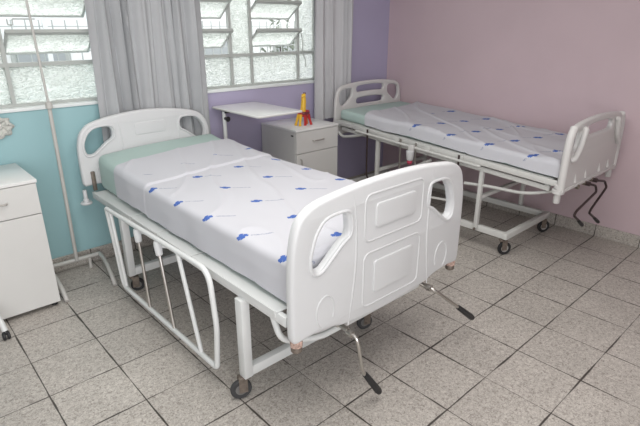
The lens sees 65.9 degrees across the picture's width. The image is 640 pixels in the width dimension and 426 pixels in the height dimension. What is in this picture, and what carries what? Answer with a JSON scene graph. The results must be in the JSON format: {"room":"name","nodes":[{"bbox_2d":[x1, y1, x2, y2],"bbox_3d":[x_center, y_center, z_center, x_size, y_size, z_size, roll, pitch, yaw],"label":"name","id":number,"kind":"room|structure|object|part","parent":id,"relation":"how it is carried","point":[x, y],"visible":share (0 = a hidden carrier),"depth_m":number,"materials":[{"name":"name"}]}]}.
{"room":"hospital room","nodes":[
{"label":"hospital room","id":0,"kind":"room"},
{"bbox_2d":[0,0,389,258],"bbox_3d":[-1.796,-0.964,3.277,6.685,2.800,0.160,-18,27,-39],"label":"wall","id":1,"kind":"structure","parent":0,"point":[30,145],"depth_m":3.67,"materials":[{"name":"teal paint"}]},
{"bbox_2d":[0,118,14,138],"bbox_3d":[-2.010,-0.534,3.087,0.182,0.151,0.041,-18,27,-39],"label":"rosette","id":2,"kind":"object","parent":1,"relation":"attached to","point":[6,127],"visible":1,"depth_m":3.10,"materials":[{"name":"white fabric"}]},
{"bbox_2d":[0,0,97,113],"bbox_3d":[-2.039,-1.197,2.935,1.325,1.183,0.197,-18,27,-39],"label":"window","id":3,"kind":"structure","parent":1,"relation":"in","point":[70,83],"depth_m":3.23,"materials":[{"name":"white"}]},
{"bbox_3d":[-2.059,-0.783,3.075,0.201,0.233,0.004,-18,27,-39],"label":"pane","id":4,"kind":"part","parent":3,"relation":"part of","materials":[{"name":"clear glass"}]},
{"bbox_3d":[-1.858,-1.187,3.068,0.015,0.043,0.165,18,27,39],"label":"opening lever","id":5,"kind":"part","parent":3,"relation":"part of","materials":[{"name":"grey paint"}]},
{"bbox_3d":[-1.769,-1.331,3.155,0.505,0.131,0.172,-18,27,-39],"label":"pane","id":6,"kind":"part","parent":3,"relation":"part of","materials":[{"name":"clear glass"}]},
{"bbox_3d":[-1.766,-1.334,3.150,0.529,0.155,0.197,-18,27,-39],"label":"hopper sash","id":7,"kind":"part","parent":3,"relation":"part of","materials":[{"name":"glass"}]},
{"bbox_3d":[-1.766,-1.120,3.231,0.529,0.155,0.197,-18,27,-39],"label":"hopper sash","id":8,"kind":"part","parent":3,"relation":"part of","materials":[{"name":"glass"}]},
{"bbox_3d":[-1.769,-1.117,3.235,0.505,0.131,0.172,-18,27,-39],"label":"pane","id":9,"kind":"part","parent":3,"relation":"part of","materials":[{"name":"clear glass"}]},
{"bbox_3d":[-2.023,-0.648,3.124,1.325,0.022,0.112,-18,27,-39],"label":"sill","id":10,"kind":"part","parent":3,"relation":"part of","materials":[{"name":"white paint"}]},
{"bbox_3d":[-1.767,-0.877,3.324,0.541,0.233,0.004,-18,27,-39],"label":"pane","id":11,"kind":"part","parent":3,"relation":"part of","materials":[{"name":"clear glass"}]},
{"bbox_2d":[52,170,374,271],"bbox_3d":[-1.705,0.311,3.722,6.571,0.100,0.014,-18,27,-39],"label":"baseboard","id":12,"kind":"structure","parent":1,"relation":"attached to","point":[107,250],"depth_m":3.74,"materials":[{"name":"tile"}]},
{"bbox_2d":[200,0,314,92],"bbox_3d":[-0.608,-1.658,4.153,1.515,1.183,0.197,-18,27,-39],"label":"window","id":13,"kind":"structure","parent":1,"relation":"in","point":[241,68],"depth_m":4.28,"materials":[{"name":"white"}]},
{"bbox_3d":[-0.959,-1.592,3.844,0.495,0.131,0.172,-18,27,-39],"label":"pane","id":14,"kind":"part","parent":13,"relation":"part of","materials":[{"name":"clear glass"}]},
{"bbox_3d":[-0.956,-1.595,3.839,0.519,0.155,0.197,-18,27,-39],"label":"hopper sash","id":15,"kind":"part","parent":13,"relation":"part of","materials":[{"name":"glass"}]},
{"bbox_3d":[-0.959,-1.379,3.925,0.495,0.131,0.172,-18,27,-39],"label":"pane","id":16,"kind":"part","parent":13,"relation":"part of","materials":[{"name":"clear glass"}]},
{"bbox_3d":[-0.957,-1.138,4.013,0.531,0.233,0.004,-18,27,-39],"label":"pane","id":17,"kind":"part","parent":13,"relation":"part of","materials":[{"name":"clear glass"}]},
{"bbox_3d":[-0.956,-1.381,3.920,0.519,0.155,0.197,-18,27,-39],"label":"hopper sash","id":18,"kind":"part","parent":13,"relation":"part of","materials":[{"name":"glass"}]},
{"bbox_3d":[-0.676,-1.765,4.049,0.181,0.870,0.004,-18,27,-39],"label":"pane","id":19,"kind":"part","parent":13,"relation":"part of","materials":[{"name":"clear glass"}]},
{"bbox_3d":[-0.676,-1.228,4.252,0.181,0.233,0.004,-18,27,-39],"label":"pane","id":20,"kind":"part","parent":13,"relation":"part of","materials":[{"name":"clear glass"}]},
{"bbox_3d":[-0.592,-1.109,4.342,1.515,0.022,0.112,-18,27,-39],"label":"sill","id":21,"kind":"part","parent":13,"relation":"part of","materials":[{"name":"white paint"}]},
{"bbox_3d":[-0.408,-1.769,4.313,0.465,0.131,0.172,-18,27,-39],"label":"pane","id":22,"kind":"part","parent":13,"relation":"part of","materials":[{"name":"clear glass"}]},
{"bbox_3d":[-0.406,-1.315,4.482,0.501,0.233,0.004,-18,27,-39],"label":"pane","id":23,"kind":"part","parent":13,"relation":"part of","materials":[{"name":"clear glass"}]},
{"bbox_3d":[-0.408,-1.556,4.393,0.465,0.131,0.172,-18,27,-39],"label":"pane","id":24,"kind":"part","parent":13,"relation":"part of","materials":[{"name":"clear glass"}]},
{"bbox_3d":[-0.405,-1.772,4.308,0.489,0.155,0.197,-18,27,-39],"label":"hopper sash","id":25,"kind":"part","parent":13,"relation":"part of","materials":[{"name":"glass"}]},
{"bbox_3d":[-0.405,-1.559,4.389,0.489,0.155,0.197,-18,27,-39],"label":"hopper sash","id":26,"kind":"part","parent":13,"relation":"part of","materials":[{"name":"glass"}]},
{"bbox_3d":[-0.149,-1.517,4.596,0.055,0.303,0.033,-18,27,-39],"label":"opening lever","id":27,"kind":"part","parent":13,"relation":"part of","materials":[{"name":"grey paint"}]},
{"bbox_3d":[-0.134,-1.939,4.510,0.186,0.870,0.004,-18,27,-39],"label":"pane","id":28,"kind":"part","parent":13,"relation":"part of","materials":[{"name":"clear glass"}]},
{"bbox_3d":[-0.134,-1.403,4.713,0.186,0.233,0.004,-18,27,-39],"label":"pane","id":29,"kind":"part","parent":13,"relation":"part of","materials":[{"name":"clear glass"}]},
{"bbox_3d":[-0.973,-2.165,3.456,4.300,0.040,0.072,-18,27,-39],"label":"curtain rod","id":30,"kind":"object","parent":1,"relation":"attached to","visible":0},
{"bbox_2d":[84,0,210,141],"bbox_3d":[-1.215,-1.261,3.524,0.858,1.660,0.084,-18,27,-39],"label":"curtain","id":31,"kind":"object","parent":30,"relation":"hanging from","point":[146,54],"visible":0.78,"depth_m":3.55,"materials":[{"name":"grey fabric"}]},
{"bbox_2d":[314,0,353,119],"bbox_3d":[0.136,-1.717,4.670,0.519,1.620,0.066,-18,27,-39],"label":"curtain","id":32,"kind":"object","parent":30,"relation":"hanging from","point":[333,18],"visible":0.86,"depth_m":4.72,"materials":[{"name":"grey fabric"}]},
{"bbox_2d":[0,191,639,425],"bbox_3d":[0.146,1.085,1.891,6.835,0.050,5.765,-18,27,-39],"label":"floor","id":33,"kind":"structure","parent":0,"point":[553,337],"depth_m":2.69,"materials":[{"name":"tile"}]},
{"bbox_2d":[0,315,10,340],"bbox_3d":[-2.112,0.325,2.526,0.697,0.921,0.620,-18,27,-39],"label":"table","id":34,"kind":"object","parent":33,"relation":"on","point":[3,327],"visible":1,"depth_m":2.77,"materials":[{"name":"white paint"}]},
{"bbox_2d":[0,163,60,319],"bbox_3d":[-1.960,0.190,3.004,0.465,0.835,0.511,-18,27,-39],"label":"nightstand","id":35,"kind":"object","parent":33,"relation":"on","point":[28,282],"visible":1,"depth_m":2.90,"materials":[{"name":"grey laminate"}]},
{"bbox_3d":[-1.812,-0.036,2.744,0.451,0.181,0.017,-18,27,-39],"label":"drawer","id":36,"kind":"part","parent":35,"relation":"part of","materials":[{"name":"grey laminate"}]},
{"bbox_3d":[-1.812,0.331,2.883,0.451,0.591,0.017,-18,27,-39],"label":"door","id":37,"kind":"part","parent":35,"relation":"part of","materials":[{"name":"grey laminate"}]},
{"bbox_2d":[25,0,117,301],"bbox_3d":[-1.649,-0.544,3.068,0.394,2.162,0.509,-18,27,-39],"label":"stand","id":38,"kind":"object","parent":33,"relation":"on","point":[48,105],"visible":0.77,"depth_m":3.29,"materials":[{"name":"silver metal"}]},
{"bbox_3d":[-1.720,-0.683,3.132,0.041,0.047,0.042,-18,27,-39],"label":"clamp knob","id":39,"kind":"part","parent":38,"relation":"part of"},
{"bbox_3d":[-1.780,0.459,3.320,0.029,0.108,0.509,-17,27,-38],"label":"leg","id":40,"kind":"part","parent":38,"relation":"part of","materials":[{"name":"white metal"}]},
{"bbox_3d":[-1.532,0.379,3.531,0.036,0.108,0.512,-14,25,-33],"label":"leg","id":41,"kind":"part","parent":38,"relation":"part of","materials":[{"name":"white metal"}]},
{"bbox_2d":[212,102,301,138],"bbox_3d":[-0.503,-0.350,4.132,0.457,1.045,0.676,-18,27,-39],"label":"table","id":42,"kind":"object","parent":33,"relation":"on","point":[258,110],"visible":0.5,"depth_m":3.92,"materials":[{"name":"white laminate"}]},
{"bbox_3d":[-0.769,-0.364,4.121,0.031,0.960,0.032,-18,27,-39],"label":"post","id":43,"kind":"part","parent":42,"relation":"part of","materials":[{"name":"white metal"}]},
{"bbox_3d":[-0.510,-0.827,3.944,0.436,0.012,0.676,-18,27,-39],"label":"edge trim","id":44,"kind":"part","parent":42,"relation":"part of","materials":[{"name":"white paint"}]},
{"bbox_2d":[77,108,474,398],"bbox_3d":[-0.418,0.033,3.046,1.312,1.098,2.407,-18,27,-39],"label":"hospital bed","id":45,"kind":"object","parent":33,"relation":"on","point":[391,240],"visible":0.83,"depth_m":2.26,"materials":[{"name":"white plastic"}]},
{"bbox_3d":[-1.248,0.215,3.195,0.045,0.417,0.050,-18,27,-39],"label":"leg","id":46,"kind":"part","parent":45,"relation":"part of","materials":[{"name":"white paint"}]},
{"bbox_3d":[-1.266,-0.510,3.657,1.010,0.515,0.052,-18,27,-39],"label":"headboard","id":47,"kind":"part","parent":45,"relation":"part of","materials":[{"name":"white plastic"}]},
{"bbox_2d":[99,134,220,194],"bbox_3d":[-0.487,-0.129,2.973,0.910,0.274,2.120,-18,27,-39],"label":"mattress","id":48,"kind":"object","parent":45,"relation":"on","point":[108,162],"visible":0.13,"depth_m":3.42,"materials":[{"name":"green fabric"}]},
{"bbox_2d":[114,139,355,301],"bbox_3d":[-0.389,-0.097,2.873,0.961,0.282,1.866,-18,27,-39],"label":"sheet","id":49,"kind":"object","parent":48,"relation":"on","point":[239,204],"visible":0.73,"depth_m":2.66,"materials":[{"name":"white fabric"}]},
{"bbox_3d":[-0.912,0.353,2.736,0.040,0.553,1.314,-18,27,-39],"label":"rail","id":50,"kind":"part","parent":45,"relation":"part of","materials":[{"name":"white metal"}]},
{"bbox_3d":[-0.484,0.041,3.034,1.030,0.062,2.160,-18,27,-39],"label":"frame","id":51,"kind":"part","parent":45,"relation":"part of","materials":[{"name":"white paint"}]},
{"bbox_3d":[-0.346,0.571,2.255,0.045,0.417,0.050,-18,27,-39],"label":"leg","id":52,"kind":"part","parent":45,"relation":"part of","materials":[{"name":"white paint"}]},
{"bbox_3d":[0.306,0.128,2.225,1.150,0.646,0.053,-18,27,-39],"label":"footboard","id":53,"kind":"part","parent":45,"relation":"part of","materials":[{"name":"white plastic"}]},
{"bbox_2d":[261,117,338,175],"bbox_3d":[-0.173,-0.403,4.548,0.495,0.850,0.514,-18,27,-39],"label":"base cabinet","id":54,"kind":"object","parent":33,"relation":"on","point":[314,146],"visible":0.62,"depth_m":4.31,"materials":[{"name":"grey laminate"}]},
{"bbox_2d":[294,92,311,125],"bbox_3d":[-0.142,-0.898,4.269,0.161,0.280,0.095,-18,27,-39],"label":"giraffe","id":55,"kind":"object","parent":54,"relation":"on","point":[305,113],"visible":0.91,"depth_m":4.25,"materials":[{"name":"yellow plastic"}]},
{"bbox_3d":[-0.196,-0.807,4.279,0.056,0.103,0.030,-3,21,-7],"label":"leg","id":56,"kind":"part","parent":55,"relation":"part of","materials":[{"name":"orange plastic"}]},
{"bbox_3d":[-0.169,-0.797,4.251,0.030,0.103,0.056,5,21,12],"label":"leg","id":57,"kind":"part","parent":55,"relation":"part of","materials":[{"name":"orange plastic"}]},
{"bbox_3d":[-0.024,-0.635,4.285,0.481,0.181,0.017,-18,27,-39],"label":"drawer","id":58,"kind":"part","parent":54,"relation":"part of","materials":[{"name":"grey laminate"}]},
{"bbox_3d":[-0.024,-0.262,4.426,0.481,0.606,0.017,-18,27,-39],"label":"door","id":59,"kind":"part","parent":54,"relation":"part of","materials":[{"name":"grey laminate"}]},
{"bbox_2d":[333,79,625,254],"bbox_3d":[1.237,-0.488,4.342,1.041,1.154,2.318,-18,27,-39],"label":"hospital bed","id":60,"kind":"object","parent":33,"relation":"on","point":[592,155],"visible":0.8,"depth_m":3.77,"materials":[{"name":"white plastic"}]},
{"bbox_3d":[0.497,-1.102,5.029,0.976,0.492,0.036,-18,27,-39],"label":"headboard","id":61,"kind":"part","parent":60,"relation":"part of","materials":[{"name":"white plastic"}]},
{"bbox_3d":[0.525,-0.421,4.534,0.035,0.564,0.030,-18,27,-39],"label":"post","id":62,"kind":"part","parent":60,"relation":"part of","materials":[{"name":"white metal"}]},
{"bbox_2d":[406,145,414,164],"bbox_3d":[0.742,-0.480,4.073,0.066,0.160,0.068,-18,27,-39],"label":"handset","id":63,"kind":"object","parent":60,"relation":"attached to","point":[410,152],"visible":1,"depth_m":4.05,"materials":[{"name":"white plastic"}]},
{"bbox_3d":[0.759,-0.548,4.091,0.022,0.100,1.281,-18,27,-39],"label":"rail","id":64,"kind":"part","parent":60,"relation":"part of","materials":[{"name":"white metal"}]},
{"bbox_3d":[0.877,-0.140,4.123,0.020,0.080,0.612,-18,27,-39],"label":"rail","id":65,"kind":"part","parent":60,"relation":"part of","materials":[{"name":"white metal"}]},
{"bbox_2d":[341,101,552,176],"bbox_3d":[1.231,-0.718,4.306,0.910,0.222,2.100,-18,27,-39],"label":"mattress","id":66,"kind":"object","parent":60,"relation":"on","point":[357,115],"visible":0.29,"depth_m":4.69,"materials":[{"name":"green"}]},
{"bbox_2d":[365,101,574,177],"bbox_3d":[1.316,-0.686,4.218,0.965,0.259,1.879,-18,27,-39],"label":"sheet","id":67,"kind":"object","parent":66,"relation":"on","point":[539,150],"visible":0.88,"depth_m":3.99,"materials":[{"name":"white fabric"}]},
{"bbox_3d":[1.227,-0.625,4.330,0.970,0.221,2.142,-18,27,-39],"label":"frame","id":68,"kind":"part","parent":60,"relation":"part of","materials":[{"name":"white paint"}]},
{"bbox_3d":[1.231,-0.116,3.819,0.035,0.499,0.030,-18,27,-39],"label":"post","id":69,"kind":"part","parent":60,"relation":"part of","materials":[{"name":"white metal"}]},
{"bbox_3d":[1.771,-0.290,4.278,0.035,0.499,0.030,-18,27,-39],"label":"post","id":70,"kind":"part","parent":60,"relation":"part of","materials":[{"name":"white metal"}]},
{"bbox_3d":[1.596,-0.129,3.316,0.080,0.130,0.080,-18,27,-39],"label":"foot post","id":71,"kind":"part","parent":60,"relation":"part of","materials":[{"name":"white plastic"}]},
{"bbox_3d":[1.958,-0.466,3.502,0.994,0.468,0.073,-18,27,-39],"label":"footboard","id":72,"kind":"part","parent":60,"relation":"part of","materials":[{"name":"white plastic"}]},
{"bbox_3d":[2.285,-0.351,3.902,0.080,0.130,0.080,-18,27,-39],"label":"foot post","id":73,"kind":"part","parent":60,"relation":"part of","materials":[{"name":"white plastic"}]},
{"bbox_2d":[382,0,639,235],"bbox_3d":[2.584,-1.058,3.524,0.150,2.800,5.665,-18,27,-39],"label":"wall","id":74,"kind":"structure","parent":0,"point":[553,65],"depth_m":4.25,"materials":[{"name":"pink paint"}]},
{"bbox_2d":[432,187,639,247],"bbox_3d":[2.578,0.245,3.896,0.014,0.100,5.505,-18,27,-39],"label":"baseboard","id":75,"kind":"structure","parent":74,"relation":"attached to","point":[607,233],"depth_m":4.22,"materials":[{"name":"tile"}]},
{"label":"outside","id":76,"kind":"structure","parent":0,"visible":0},
{"bbox_3d":[-5.942,-1.020,10.285,28.000,0.060,15.125,-18,27,-39],"label":"ground","id":77,"kind":"structure","parent":76,"visible":0},
{"bbox_2d":[0,0,294,62],"bbox_3d":[-2.805,-2.271,7.714,12.000,4.100,0.650,-18,27,-39],"label":"neighbouring building","id":78,"kind":"structure","parent":77,"relation":"on","point":[57,21],"depth_m":6.72,"materials":[{"name":"grey"}]},
{"bbox_3d":[-3.665,-1.796,6.601,0.580,1.080,0.020,-18,27,-39],"label":"pane","id":79,"kind":"part","parent":78,"relation":"part of","materials":[{"name":"glass"}]},
{"bbox_3d":[-1.853,-2.286,8.178,1.080,1.080,0.020,-18,27,-39],"label":"pane","id":80,"kind":"part","parent":78,"relation":"part of","materials":[{"name":"glass"}]},
{"bbox_2d":[0,17,294,62],"bbox_3d":[-2.031,-1.110,6.485,9.845,2.800,0.040,-18,27,-39],"label":"railing","id":81,"kind":"object","parent":77,"relation":"on","point":[43,19],"visible":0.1,"depth_m":5.43,"materials":[{"name":"grey metal"}]},
{"bbox_3d":[-2.937,-0.818,5.714,0.045,2.800,0.040,-18,27,-39],"label":"post","id":82,"kind":"part","parent":81,"relation":"part of","materials":[{"name":"white metal"}]},
{"bbox_2d":[261,20,294,51],"bbox_3d":[-0.628,-2.110,8.723,1.148,3.087,0.714,-8,22,-21],"label":"shrub","id":83,"kind":"object","parent":77,"relation":"on","point":[290,46],"visible":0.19,"depth_m":8.41,"materials":[{"name":"grey plant"}]}
]}

